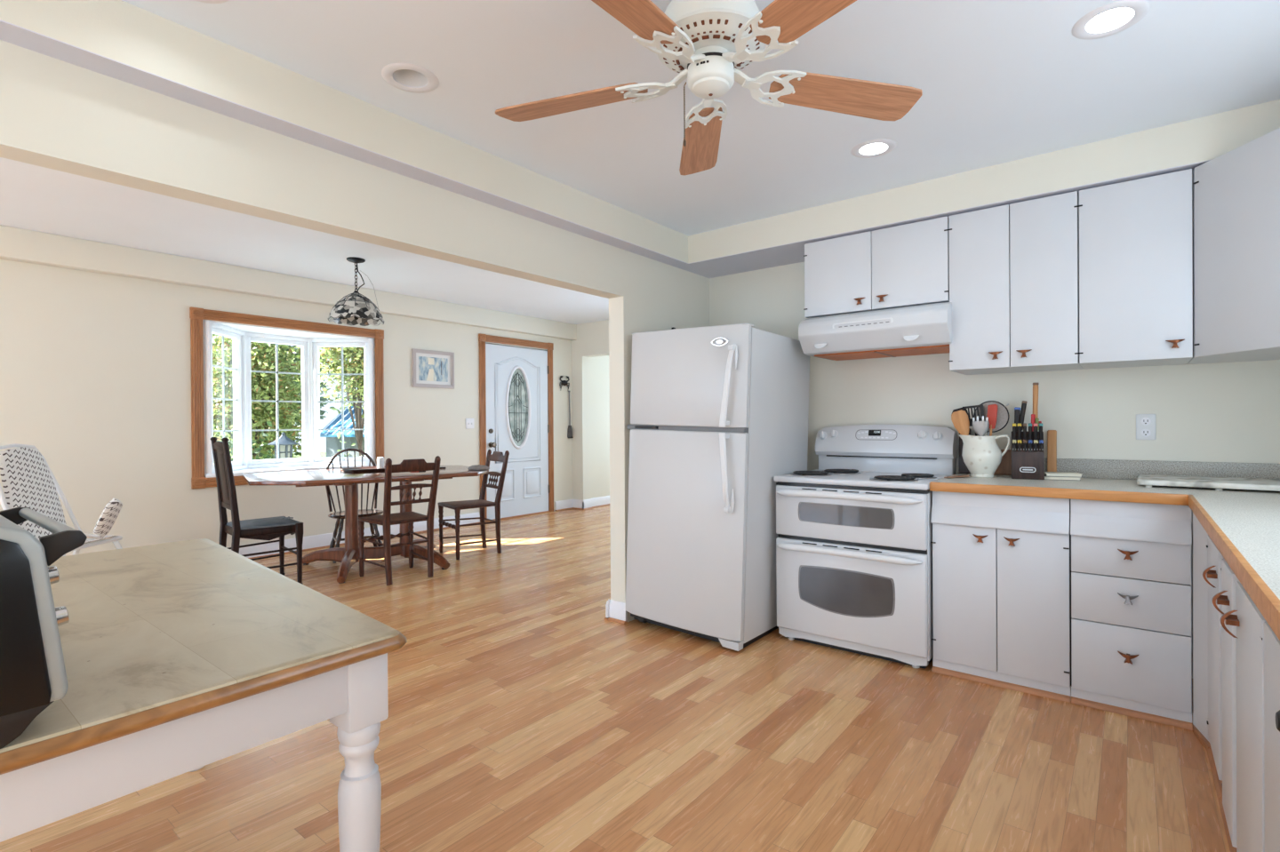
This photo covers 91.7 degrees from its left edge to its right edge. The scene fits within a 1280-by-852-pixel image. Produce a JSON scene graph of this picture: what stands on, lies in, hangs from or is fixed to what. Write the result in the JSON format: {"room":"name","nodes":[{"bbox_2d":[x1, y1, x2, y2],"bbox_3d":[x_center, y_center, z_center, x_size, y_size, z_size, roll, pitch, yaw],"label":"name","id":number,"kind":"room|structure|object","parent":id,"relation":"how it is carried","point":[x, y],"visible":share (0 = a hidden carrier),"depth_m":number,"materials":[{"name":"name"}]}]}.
{"room":"kitchen","nodes":[
{"label":"kitchen","id":0,"kind":"room"},
{"bbox_2d":[0,258,572,556],"bbox_3d":[-3.758,-0.099,5.455,0.200,2.605,13.500,0,0,38],"label":"wall","id":1,"kind":"structure","parent":0,"point":[95,374],"depth_m":5.04,"materials":[{"name":"beige paint"}]},
{"bbox_2d":[189,306,383,489],"bbox_3d":[-3.454,-0.241,6.072,0.562,1.537,1.726,0,0,38],"label":"window","id":2,"kind":"structure","parent":1,"relation":"in","point":[204,476],"depth_m":6.00,"materials":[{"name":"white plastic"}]},
{"bbox_2d":[0,224,576,340],"bbox_3d":[-4.305,-1.285,4.525,0.100,0.217,10.880,0,0,38],"label":"ceiling beam","id":3,"kind":"structure","parent":1,"relation":"attached to","point":[16,244],"depth_m":5.39,"materials":[{"name":"beige paint"}]},
{"bbox_2d":[225,512,479,559],"bbox_3d":[-4.820,1.150,3.919,0.030,0.135,9.255,0,0,38],"label":"baseboard","id":4,"kind":"structure","parent":1,"relation":"attached to","point":[321,541],"depth_m":6.09,"materials":[{"name":"white paint"}]},
{"bbox_2d":[411,348,454,389],"bbox_3d":[-2.345,-0.646,7.062,0.031,0.422,0.532,0,0,38],"label":"framed picture","id":5,"kind":"object","parent":1,"relation":"attached to","point":[429,368],"visible":1,"depth_m":7.05,"materials":[{"name":"beige paper"}]},
{"bbox_2d":[418,356,447,382],"bbox_3d":[-2.349,-0.646,7.065,0.003,0.270,0.370,0,0,38],"label":"print","id":6,"kind":"object","parent":5,"relation":"attached to","point":[431,369],"depth_m":7.06,"materials":[{"name":"blue paper"}]},
{"bbox_2d":[465,418,474,429],"bbox_3d":[-2.038,-0.030,7.455,0.018,0.124,0.120,0,0,38],"label":"light switch","id":7,"kind":"object","parent":1,"relation":"attached to","point":[469,422],"visible":1,"depth_m":7.45,"materials":[{"name":"white paint"}]},
{"bbox_2d":[478,333,553,522],"bbox_3d":[-1.623,0.025,8.083,0.290,2.309,1.228,0,0,38],"label":"door","id":8,"kind":"structure","parent":1,"relation":"in","point":[516,401],"depth_m":8.05,"materials":[{"name":"white paint"}]},
{"bbox_2d":[555,499,573,511],"bbox_3d":[-1.050,1.105,8.689,0.030,0.135,0.345,0,0,38],"label":"baseboard","id":9,"kind":"structure","parent":1,"relation":"attached to","point":[562,505],"depth_m":8.67,"materials":[{"name":"white paint"}]},
{"bbox_2d":[559,376,569,389],"bbox_3d":[-1.055,-0.596,8.686,0.036,0.209,0.196,0,0,38],"label":"ornament","id":10,"kind":"object","parent":1,"relation":"attached to","point":[564,382],"visible":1,"depth_m":8.67,"materials":[{"name":"metal"}]},
{"bbox_2d":[567,391,573,438],"bbox_3d":[-0.987,-0.163,8.764,0.036,0.670,0.084,0,0,38],"label":"scoop","id":11,"kind":"object","parent":1,"relation":"hanging from","point":[570,429],"visible":1,"depth_m":8.76,"materials":[{"name":"metal"}]},
{"bbox_2d":[0,157,608,324],"bbox_3d":[-2.268,-1.466,4.264,4.061,0.120,13.500,0,0,38],"label":"ceiling","id":12,"kind":"structure","parent":0,"point":[33,197],"depth_m":4.76,"materials":[{"name":"white paint"}]},
{"bbox_2d":[328,256,383,326],"bbox_3d":[-2.399,-1.143,5.251,0.435,0.532,0.435,0,0,27],"label":"pendant lamp","id":13,"kind":"object","parent":12,"relation":"hanging from","point":[354,308],"visible":1,"depth_m":5.17,"materials":[{"name":"glass"}]},
{"bbox_2d":[0,40,709,622],"bbox_3d":[-1.424,-0.101,2.144,0.116,2.605,11.200,0,0,38],"label":"wall partition","id":14,"kind":"structure","parent":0,"point":[55,114],"depth_m":2.34,"materials":[{"name":"beige paint"}]},
{"bbox_2d":[0,0,721,278],"bbox_3d":[-1.283,-1.138,2.144,0.112,0.183,5.890,0,0,38],"label":"soffit","id":15,"kind":"structure","parent":14,"relation":"attached to","point":[121,40],"depth_m":2.17,"materials":[{"name":"beige paint"}]},
{"bbox_2d":[603,600,610,620],"bbox_3d":[0.873,1.114,5.164,0.030,0.120,3.491,0,0,38],"label":"baseboard","id":16,"kind":"structure","parent":14,"relation":"attached to","point":[607,602],"depth_m":3.79,"materials":[{"name":"white paint"}]},
{"bbox_2d":[608,600,627,624],"bbox_3d":[-0.143,1.126,3.762,0.146,0.120,0.030,0,0,38],"label":"baseboard","id":17,"kind":"structure","parent":14,"relation":"attached to","point":[618,613],"depth_m":3.75,"materials":[{"name":"white paint"}]},
{"bbox_2d":[571,320,608,500],"bbox_3d":[0.569,-0.137,7.720,3.780,2.605,0.160,0,0,38],"label":"wall","id":18,"kind":"structure","parent":0,"point":[592,340],"depth_m":8.74,"materials":[{"name":"beige paint"}]},
{"bbox_2d":[572,499,583,510],"bbox_3d":[-0.880,1.104,8.755,0.216,0.135,0.030,0,0,38],"label":"baseboard","id":19,"kind":"structure","parent":18,"relation":"attached to","point":[577,504],"depth_m":8.75,"materials":[{"name":"white paint"}]},
{"bbox_2d":[590,355,609,498],"bbox_3d":[0.617,-0.143,9.192,2.070,2.605,2.210,0,0,38],"label":"wall","id":20,"kind":"structure","parent":0,"point":[599,365],"depth_m":9.03,"materials":[{"name":"beige paint"}]},
{"bbox_2d":[582,496,610,510],"bbox_3d":[-0.161,1.096,9.515,0.060,0.135,2.086,0,0,38],"label":"baseboard","id":21,"kind":"structure","parent":20,"relation":"attached to","point":[602,501],"depth_m":8.95,"materials":[{"name":"white paint"}]},
{"bbox_2d":[0,504,1230,851],"bbox_3d":[-0.920,1.254,3.224,7.450,0.120,13.500,0,0,38],"label":"floor","id":22,"kind":"structure","parent":0,"point":[522,718],"depth_m":2.25,"materials":[{"name":"brown wood"}]},
{"bbox_2d":[0,443,122,556],"bbox_3d":[-3.134,0.650,3.410,0.674,1.116,0.574,0,0,-2],"label":"high chair","id":23,"kind":"object","parent":22,"relation":"on","point":[28,480],"visible":0.56,"depth_m":3.40,"materials":[{"name":"white fabric"}]},
{"bbox_2d":[0,538,407,851],"bbox_3d":[-1.451,0.810,1.224,1.570,0.790,1.510,0,0,38],"label":"work table","id":24,"kind":"object","parent":22,"relation":"on","point":[180,658],"visible":1,"depth_m":1.14,"materials":[{"name":"white paint"}]},
{"bbox_2d":[0,507,87,749],"bbox_3d":[-1.060,0.265,0.843,0.478,0.298,0.396,0,0,38],"label":"toaster","id":25,"kind":"object","parent":24,"relation":"on","point":[33,675],"visible":1,"depth_m":0.80,"materials":[{"name":"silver metal"}]},
{"bbox_2d":[210,437,303,584],"bbox_3d":[-2.874,0.641,4.652,0.501,1.125,0.496,-1,0,-45],"label":"dining chair","id":26,"kind":"object","parent":22,"relation":"on","point":[270,528],"visible":0.87,"depth_m":4.57,"materials":[{"name":"black wood"}]},
{"bbox_2d":[325,448,383,563],"bbox_3d":[-2.635,0.706,5.740,0.470,0.986,0.539,-1,0,-32],"label":"chair","id":27,"kind":"object","parent":22,"relation":"on","point":[340,516],"visible":0.67,"depth_m":5.75,"materials":[{"name":"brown wood"}]},
{"bbox_2d":[242,465,488,583],"bbox_3d":[-2.310,0.794,5.322,1.825,0.801,1.240,-1,0,-34],"label":"dining table","id":28,"kind":"object","parent":22,"relation":"on","point":[348,556],"visible":0.84,"depth_m":5.19,"materials":[{"name":"brown wood"}]},
{"bbox_2d":[341,465,384,472],"bbox_3d":[-2.335,0.380,5.495,0.510,0.026,0.370,-1,0,-40],"label":"serving tray","id":29,"kind":"object","parent":28,"relation":"on","point":[363,469],"visible":0.48,"depth_m":5.37,"materials":[{"name":"black"}]},
{"bbox_2d":[376,456,383,468],"bbox_3d":[-2.341,0.330,5.607,0.062,0.102,0.062,0,0,38],"label":"salt shaker","id":30,"kind":"object","parent":29,"relation":"on","point":[380,460],"visible":0.99,"depth_m":5.58,"materials":[{"name":"white ceramic"}]},
{"bbox_2d":[467,464,489,471],"bbox_3d":[-1.420,0.365,5.459,0.196,0.046,0.118,0,0,-2],"label":"folded cloth","id":31,"kind":"object","parent":28,"relation":"on","point":[479,468],"visible":1,"depth_m":5.43,"materials":[{"name":"white fabric"}]},
{"bbox_2d":[357,456,440,585],"bbox_3d":[-1.897,0.716,4.907,0.535,0.958,0.463,0,0,44],"label":"dining chair","id":32,"kind":"object","parent":22,"relation":"on","point":[388,519],"visible":1,"depth_m":4.83,"materials":[{"name":"brown wood"}]},
{"bbox_2d":[437,449,509,559],"bbox_3d":[-1.558,0.710,5.824,0.535,0.958,0.463,-1,0,-38],"label":"dining chair","id":33,"kind":"object","parent":22,"relation":"on","point":[481,503],"visible":0.99,"depth_m":5.79,"materials":[{"name":"brown wood"}]},
{"bbox_2d":[625,323,809,651],"bbox_3d":[0.466,0.318,3.757,0.824,1.750,0.889,0,0,38],"label":"refrigerator","id":34,"kind":"object","parent":22,"relation":"on","point":[718,412],"visible":0.99,"depth_m":3.41,"materials":[{"name":"white metal"}]},
{"bbox_2d":[773,424,957,669],"bbox_3d":[1.242,0.586,3.430,0.798,1.185,0.736,0,0,38],"label":"range","id":35,"kind":"object","parent":22,"relation":"on","point":[854,547],"visible":0.98,"depth_m":3.21,"materials":[{"name":"white metal"}]},
{"bbox_2d":[773,469,950,490],"bbox_3d":[1.254,0.286,3.447,0.798,0.060,0.670,0,0,38],"label":"cooktop","id":36,"kind":"object","parent":35,"relation":"in","point":[818,479],"depth_m":3.29,"materials":[{"name":"metal"}]},
{"bbox_2d":[930,491,1071,703],"bbox_3d":[1.798,0.743,3.046,0.548,0.866,0.656,0,0,38],"label":"base cabinet","id":37,"kind":"object","parent":22,"relation":"on","point":[1002,589],"visible":0.98,"depth_m":2.80,"materials":[{"name":"white paint"}]},
{"bbox_2d":[1070,499,1192,730],"bbox_3d":[2.166,0.742,2.753,0.388,0.866,0.659,0,0,38],"label":"base cabinet","id":38,"kind":"object","parent":22,"relation":"on","point":[1131,564],"visible":0.96,"depth_m":2.51,"materials":[{"name":"white paint"}]},
{"bbox_2d":[1192,512,1223,799],"bbox_3d":[2.217,0.744,1.991,0.645,0.866,0.562,0,0,38],"label":"base cabinet","id":39,"kind":"object","parent":22,"relation":"on","point":[1207,696],"visible":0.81,"depth_m":2.24,"materials":[{"name":"white paint"}]},
{"bbox_2d":[1211,559,1266,851],"bbox_3d":[1.776,0.749,1.437,0.649,0.866,0.850,0,0,38],"label":"base cabinet","id":40,"kind":"object","parent":22,"relation":"on","point":[1242,803],"visible":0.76,"depth_m":1.52,"materials":[{"name":"white paint"}]},
{"bbox_2d":[1264,622,1279,851],"bbox_3d":[1.263,0.755,0.788,0.651,0.866,0.800,0,0,38],"label":"base cabinet","id":41,"kind":"object","parent":22,"relation":"on","point":[1271,642],"visible":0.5,"depth_m":1.21,"materials":[{"name":"white paint"}]},
{"bbox_2d":[929,473,1279,640],"bbox_3d":[1.522,0.291,1.853,1.592,0.042,2.890,0,0,38],"label":"countertop","id":42,"kind":"structure","parent":41,"relation":"on","point":[1244,525],"depth_m":2.11,"materials":[{"name":"beige laminate"}]},
{"bbox_2d":[944,474,969,478],"bbox_3d":[1.621,0.259,3.180,0.195,0.009,0.068,-1,0,-34],"label":"spoon rest","id":43,"kind":"object","parent":42,"relation":"on","point":[963,476],"visible":1,"depth_m":3.16,"materials":[{"name":"brown wood"}]},
{"bbox_2d":[958,428,971,473],"bbox_3d":[1.789,0.137,3.421,0.060,0.250,0.031,0,0,38],"label":"chopping board","id":44,"kind":"object","parent":42,"relation":"on","point":[963,468],"visible":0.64,"depth_m":3.42,"materials":[{"name":"brown wood"}]},
{"bbox_2d":[958,434,1010,478],"bbox_3d":[1.772,0.154,3.216,0.192,0.220,0.184,0,0,-5],"label":"ceramic pitcher","id":45,"kind":"object","parent":42,"relation":"on","point":[982,456],"visible":1,"depth_m":3.16,"materials":[{"name":"white ceramic"}]},
{"bbox_2d":[951,410,969,435],"bbox_3d":[1.695,0.076,3.242,0.127,0.320,0.015,0,0,26],"label":"wooden spoon","id":46,"kind":"object","parent":45,"relation":"in","point":[960,420],"visible":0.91,"depth_m":3.24,"materials":[{"name":"brown wood"}]},
{"bbox_2d":[952,408,968,417],"bbox_3d":[1.710,0.069,3.267,0.129,0.334,0.018,0,0,38],"label":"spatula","id":47,"kind":"object","parent":45,"relation":"in","point":[959,409],"visible":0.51,"depth_m":3.27,"materials":[{"name":"black plastic"}]},
{"bbox_2d":[962,404,984,436],"bbox_3d":[1.749,0.061,3.256,0.102,0.346,0.012,0,0,34],"label":"slotted turner","id":48,"kind":"object","parent":45,"relation":"in","point":[981,405],"visible":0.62,"depth_m":3.25,"materials":[{"name":"black plastic"}]},
{"bbox_2d":[972,416,989,436],"bbox_3d":[1.745,0.091,3.181,0.076,0.286,0.048,0,0,32],"label":"fork","id":49,"kind":"object","parent":45,"relation":"in","point":[980,428],"visible":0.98,"depth_m":3.17,"materials":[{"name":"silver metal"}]},
{"bbox_2d":[973,400,1009,436],"bbox_3d":[1.819,0.051,3.220,0.166,0.365,0.028,0,0,39],"label":"screen","id":50,"kind":"object","parent":45,"relation":"in","point":[1003,418],"visible":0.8,"depth_m":3.20,"materials":[{"name":"silver metal"}]},
{"bbox_2d":[987,404,997,436],"bbox_3d":[1.809,0.060,3.191,0.051,0.346,0.012,0,0,42],"label":"spatula","id":51,"kind":"object","parent":45,"relation":"in","point":[992,410],"visible":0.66,"depth_m":3.19,"materials":[{"name":"red plastic"}]},
{"bbox_2d":[993,449,1011,475],"bbox_3d":[1.921,0.194,3.341,0.370,0.135,0.025,0,0,38],"label":"chopping board","id":52,"kind":"object","parent":42,"relation":"on","point":[1004,468],"visible":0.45,"depth_m":3.31,"materials":[{"name":"brown wood"}]},
{"bbox_2d":[1011,431,1044,479],"bbox_3d":[1.942,0.145,3.114,0.136,0.235,0.148,0,0,30],"label":"knife block","id":53,"kind":"object","parent":42,"relation":"on","point":[1026,466],"visible":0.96,"depth_m":3.06,"materials":[{"name":"brown wood"}]},
{"bbox_2d":[1012,423,1015,439],"bbox_3d":[1.869,0.037,3.102,0.017,0.101,0.039,0,0,30],"label":"kitchen knife","id":54,"kind":"object","parent":53,"relation":"in","point":[1013,424],"visible":0.77,"depth_m":3.10,"materials":[{"name":"black plastic"}]},
{"bbox_2d":[1012,440,1015,451],"bbox_3d":[1.858,0.099,3.083,0.017,0.062,0.034,0,0,30],"label":"kitchen knife","id":55,"kind":"object","parent":53,"relation":"in","point":[1013,441],"visible":1,"depth_m":3.08,"materials":[{"name":"black plastic"}]},
{"bbox_2d":[1014,407,1020,431],"bbox_3d":[1.907,-0.027,3.140,0.030,0.136,0.025,0,0,30],"label":"kitchen knife","id":56,"kind":"object","parent":53,"relation":"in","point":[1017,411],"visible":0.59,"depth_m":3.13,"materials":[{"name":"black plastic"}]},
{"bbox_2d":[1017,423,1021,439],"bbox_3d":[1.888,0.037,3.091,0.017,0.101,0.039,0,0,30],"label":"kitchen knife","id":57,"kind":"object","parent":53,"relation":"in","point":[1019,424],"visible":0.83,"depth_m":3.08,"materials":[{"name":"black plastic"}]},
{"bbox_2d":[1017,440,1021,452],"bbox_3d":[1.877,0.099,3.071,0.017,0.062,0.034,0,0,30],"label":"kitchen knife","id":58,"kind":"object","parent":53,"relation":"in","point":[1019,441],"visible":1,"depth_m":3.06,"materials":[{"name":"black plastic"}]},
{"bbox_2d":[1019,400,1027,431],"bbox_3d":[1.953,-0.044,3.173,0.053,0.170,0.028,0,0,-5],"label":"kitchen knife","id":59,"kind":"object","parent":53,"relation":"on","point":[1024,403],"visible":0.68,"depth_m":3.17,"materials":[{"name":"black plastic"}]},
{"bbox_2d":[1023,423,1026,439],"bbox_3d":[1.908,0.037,3.079,0.017,0.101,0.039,0,0,30],"label":"kitchen knife","id":60,"kind":"object","parent":53,"relation":"in","point":[1024,424],"visible":0.77,"depth_m":3.07,"materials":[{"name":"black plastic"}]},
{"bbox_2d":[1023,440,1027,452],"bbox_3d":[1.897,0.099,3.060,0.017,0.062,0.034,0,0,30],"label":"kitchen knife","id":61,"kind":"object","parent":53,"relation":"in","point":[1025,442],"visible":1,"depth_m":3.05,"materials":[{"name":"black plastic"}]},
{"bbox_2d":[1028,423,1031,439],"bbox_3d":[1.927,0.037,3.068,0.017,0.101,0.039,0,0,30],"label":"kitchen knife","id":62,"kind":"object","parent":53,"relation":"in","point":[1029,424],"visible":0.79,"depth_m":3.06,"materials":[{"name":"black plastic"}]},
{"bbox_2d":[1028,440,1032,452],"bbox_3d":[1.916,0.099,3.049,0.017,0.062,0.034,0,0,30],"label":"kitchen knife","id":63,"kind":"object","parent":53,"relation":"in","point":[1030,442],"visible":1,"depth_m":3.04,"materials":[{"name":"black plastic"}]},
{"bbox_2d":[1031,414,1035,431],"bbox_3d":[1.968,-0.010,3.111,0.022,0.101,0.024,0,0,30],"label":"kitchen knife","id":64,"kind":"object","parent":53,"relation":"on","point":[1033,416],"visible":0.67,"depth_m":3.10,"materials":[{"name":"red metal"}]},
{"bbox_2d":[1033,423,1037,439],"bbox_3d":[1.947,0.037,3.057,0.017,0.101,0.039,0,0,30],"label":"kitchen knife","id":65,"kind":"object","parent":53,"relation":"in","point":[1035,424],"visible":0.79,"depth_m":3.05,"materials":[{"name":"black plastic"}]},
{"bbox_2d":[1032,383,1039,418],"bbox_3d":[2.002,-0.090,3.145,0.026,0.260,0.023,1,1,30],"label":"kitchen knife","id":66,"kind":"object","parent":53,"relation":"on","point":[1035,385],"visible":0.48,"depth_m":3.14,"materials":[{"name":"brown wood"}]},
{"bbox_2d":[1033,440,1038,452],"bbox_3d":[1.936,0.099,3.037,0.017,0.062,0.034,0,0,30],"label":"kitchen knife","id":67,"kind":"object","parent":53,"relation":"in","point":[1036,442],"visible":1,"depth_m":3.03,"materials":[{"name":"black plastic"}]},
{"bbox_2d":[1039,423,1043,439],"bbox_3d":[1.966,0.037,3.046,0.017,0.101,0.039,0,0,30],"label":"kitchen knife","id":68,"kind":"object","parent":53,"relation":"in","point":[1041,425],"visible":0.75,"depth_m":3.04,"materials":[{"name":"black plastic"}]},
{"bbox_2d":[1039,440,1043,452],"bbox_3d":[1.955,0.099,3.026,0.017,0.062,0.034,0,0,30],"label":"kitchen knife","id":69,"kind":"object","parent":53,"relation":"in","point":[1041,442],"visible":1,"depth_m":3.02,"materials":[{"name":"black plastic"}]},
{"bbox_2d":[1047,430,1056,471],"bbox_3d":[2.115,0.141,3.188,0.041,0.241,0.030,0,0,38],"label":"chopping board","id":70,"kind":"object","parent":42,"relation":"on","point":[1052,435],"visible":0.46,"depth_m":3.18,"materials":[{"name":"brown wood"}]},
{"bbox_2d":[1044,476,1080,480],"bbox_3d":[2.067,0.254,3.053,0.150,0.016,0.106,0,0,26],"label":"notebook","id":71,"kind":"object","parent":42,"relation":"on","point":[1045,477],"visible":0.55,"depth_m":3.00,"materials":[{"name":"beige paper"}]},
{"bbox_2d":[1044,472,1081,477],"bbox_3d":[2.070,0.238,3.050,0.150,0.016,0.106,0,0,23],"label":"notebook","id":72,"kind":"object","parent":71,"relation":"on","point":[1046,474],"visible":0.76,"depth_m":3.01,"materials":[{"name":"beige paper"}]},
{"bbox_2d":[1136,474,1279,491],"bbox_3d":[2.458,0.245,2.649,0.520,0.032,0.370,0,0,40],"label":"marble board","id":73,"kind":"object","parent":42,"relation":"on","point":[1219,484],"visible":1,"depth_m":2.59,"materials":[{"name":"white stone"}]},
{"bbox_2d":[121,0,1279,236],"bbox_3d":[-0.008,-1.329,1.116,3.389,0.190,6.160,0,0,38],"label":"ceiling","id":74,"kind":"structure","parent":0,"point":[1000,81],"depth_m":2.22,"materials":[{"name":"white paint"}]},
{"bbox_2d":[193,0,229,3],"bbox_3d":[-1.234,-1.255,1.710,0.192,0.066,0.192,0,0,38],"label":"recessed light","id":75,"kind":"object","parent":74,"relation":"in","point":[202,1],"visible":1,"depth_m":1.79,"materials":[{"name":"white paint"}]},
{"bbox_2d":[381,63,439,93],"bbox_3d":[-0.814,-1.278,2.202,0.192,0.102,0.192,0,0,38],"label":"recessed light","id":76,"kind":"object","parent":74,"relation":"in","point":[409,77],"visible":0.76,"depth_m":2.23,"materials":[{"name":"white paint"}]},
{"bbox_2d":[495,0,922,175],"bbox_3d":[0.226,-1.011,1.683,1.291,0.455,1.234,-1,0,-34],"label":"ceiling fan","id":77,"kind":"object","parent":74,"relation":"hanging from","point":[708,43],"visible":1,"depth_m":1.71,"materials":[{"name":"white wood"}]},
{"bbox_2d":[850,138,896,158],"bbox_3d":[1.050,-1.275,2.794,0.192,0.066,0.192,0,0,38],"label":"recessed light","id":78,"kind":"object","parent":74,"relation":"in","point":[881,147],"visible":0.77,"depth_m":2.82,"materials":[{"name":"white paint"}]},
{"bbox_2d":[1071,0,1150,39],"bbox_3d":[1.442,-1.274,1.908,0.192,0.066,0.192,0,0,38],"label":"recessed light","id":79,"kind":"object","parent":74,"relation":"in","point":[1114,18],"visible":0.94,"depth_m":1.93,"materials":[{"name":"white paint"}]},
{"bbox_2d":[709,261,1279,679],"bbox_3d":[1.826,-0.106,3.527,3.509,2.560,0.120,0,0,38],"label":"wall","id":80,"kind":"structure","parent":0,"point":[1229,412],"depth_m":3.19,"materials":[{"name":"beige paint"}]},
{"bbox_2d":[803,216,949,318],"bbox_3d":[1.372,-0.847,3.518,0.769,0.424,0.446,0,0,38],"label":"upper cabinet","id":81,"kind":"object","parent":80,"relation":"attached to","point":[908,265],"visible":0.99,"depth_m":3.34,"materials":[{"name":"white paint"}]},
{"bbox_2d":[798,302,951,360],"bbox_3d":[1.360,-0.517,3.486,0.777,0.225,0.516,0,0,38],"label":"range hood","id":82,"kind":"object","parent":81,"relation":"attached to","point":[920,330],"visible":1,"depth_m":3.31,"materials":[{"name":"white metal"}]},
{"bbox_2d":[814,343,827,348],"bbox_3d":[1.014,-0.461,3.481,0.076,0.058,0.052,0,0,38],"label":"label","id":83,"kind":"object","parent":82,"relation":"attached to","point":[816,345],"depth_m":3.47,"materials":[{"name":"white plastic"}]},
{"bbox_2d":[832,317,893,328],"bbox_3d":[1.181,-0.543,3.305,0.320,0.036,0.011,0,0,38],"label":"vent grille","id":84,"kind":"object","parent":82,"relation":"attached to","point":[859,323],"depth_m":3.30,"materials":[{"name":"white metal"}]},
{"bbox_2d":[904,335,919,341],"bbox_3d":[1.391,-0.462,3.183,0.076,0.058,0.052,0,0,38],"label":"knob","id":85,"kind":"object","parent":82,"relation":"attached to","point":[907,338],"depth_m":3.18,"materials":[{"name":"white plastic"}]},
{"bbox_2d":[688,99,1279,276],"bbox_3d":[1.675,-1.163,3.283,3.117,0.183,0.435,0,0,38],"label":"soffit","id":86,"kind":"structure","parent":80,"relation":"attached to","point":[779,240],"depth_m":3.00,"materials":[{"name":"beige paint"}]},
{"bbox_2d":[948,191,1083,375],"bbox_3d":[1.886,-0.672,3.114,0.543,0.778,0.446,0,0,38],"label":"upper cabinet","id":87,"kind":"object","parent":80,"relation":"attached to","point":[1014,268],"visible":1,"depth_m":2.95,"materials":[{"name":"white paint"}]},
{"bbox_2d":[1077,168,1192,369],"bbox_3d":[2.245,-0.673,2.830,0.390,0.778,0.446,0,0,38],"label":"upper cabinet","id":88,"kind":"object","parent":80,"relation":"attached to","point":[1135,236],"visible":1,"depth_m":2.67,"materials":[{"name":"white paint"}]},
{"bbox_2d":[1136,414,1155,439],"bbox_3d":[2.422,0.005,2.974,0.074,0.124,0.010,0,0,38],"label":"wall outlet","id":89,"kind":"object","parent":80,"relation":"attached to","point":[1145,423],"visible":1,"depth_m":2.97,"materials":[{"name":"white plastic"}]},
{"bbox_2d":[1140,429,1151,436],"bbox_3d":[2.420,0.032,2.972,0.038,0.038,0.004,0,0,38],"label":"socket","id":90,"kind":"object","parent":89,"relation":"attached to","point":[1143,432],"depth_m":2.97,"materials":[{"name":"white paint"}]},
{"bbox_2d":[1140,417,1151,425],"bbox_3d":[2.420,-0.022,2.972,0.038,0.038,0.004,0,0,38],"label":"socket","id":91,"kind":"object","parent":89,"relation":"attached to","point":[1144,421],"depth_m":2.97,"materials":[{"name":"white paint"}]},
{"bbox_2d":[1044,457,1279,479],"bbox_3d":[1.522,0.223,1.852,1.590,0.094,2.890,0,0,38],"label":"backsplash","id":92,"kind":"structure","parent":80,"relation":"attached to","point":[1089,468],"depth_m":2.94,"materials":[{"name":"grey laminate"}]},
{"bbox_2d":[1187,128,1279,364],"bbox_3d":[2.505,-0.673,2.329,0.635,0.778,0.910,0,0,38],"label":"upper cabinet","id":93,"kind":"object","parent":80,"relation":"attached to","point":[1236,193],"visible":0.98,"depth_m":2.37,"materials":[{"name":"white paint"}]},
{"label":"outside","id":94,"kind":"structure","parent":0,"visible":0},
{"bbox_2d":[213,451,326,463],"bbox_3d":[-12.028,1.694,22.269,33.500,0.100,60.000,0,0,38],"label":"ground","id":95,"kind":"structure","parent":94,"point":[322,454],"depth_m":34.59,"materials":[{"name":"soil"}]},
{"bbox_2d":[228,421,275,461],"bbox_3d":[-5.288,0.832,8.417,1.309,1.786,1.008,0,0,9],"label":"shrub","id":96,"kind":"object","parent":95,"relation":"on","point":[269,424],"visible":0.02,"depth_m":8.35,"materials":[{"name":"green plant"}]},
{"bbox_2d":[212,335,327,460],"bbox_3d":[-6.455,-0.388,10.166,2.546,4.194,1.878,0,0,-23],"label":"tree","id":97,"kind":"object","parent":95,"relation":"on","point":[265,387],"visible":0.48,"depth_m":10.01,"materials":[{"name":"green plant"}]},
{"bbox_2d":[212,334,339,463],"bbox_3d":[-9.074,-1.343,14.422,3.754,6.723,4.998,-1,0,-34],"label":"tree","id":98,"kind":"object","parent":95,"relation":"on","point":[322,399],"visible":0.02,"depth_m":14.02,"materials":[{"name":"green plant"}]},
{"bbox_2d":[267,432,299,459],"bbox_3d":[-4.081,0.870,7.121,0.324,1.600,0.281,0,0,38],"label":"lantern","id":99,"kind":"object","parent":95,"relation":"on","point":[285,444],"visible":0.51,"depth_m":7.07,"materials":[{"name":"grey metal"}]},
{"bbox_2d":[319,346,364,456],"bbox_3d":[-4.439,-0.281,9.611,1.292,3.913,1.247,0,0,12],"label":"tree","id":100,"kind":"object","parent":95,"relation":"on","point":[356,364],"visible":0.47,"depth_m":9.40,"materials":[{"name":"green plant"}]},
{"bbox_2d":[320,406,365,457],"bbox_3d":[-5.541,0.594,13.307,1.800,2.083,1.712,0,0,18],"label":"garden shed","id":101,"kind":"object","parent":95,"relation":"on","point":[333,444],"visible":0.08,"depth_m":12.81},
{"bbox_2d":[322,353,363,414],"bbox_3d":[-6.682,-1.768,17.211,4.712,7.025,3.706,0,0,44],"label":"tree","id":102,"kind":"object","parent":95,"relation":"on","point":[336,397],"visible":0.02,"depth_m":16.60,"materials":[{"name":"green plant"}]},
{"bbox_2d":[336,431,365,456],"bbox_3d":[-3.782,0.875,8.182,1.353,1.633,1.236,0,0,38],"label":"shrub","id":103,"kind":"object","parent":95,"relation":"on","point":[339,436],"visible":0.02,"depth_m":8.05,"materials":[{"name":"green plant"}]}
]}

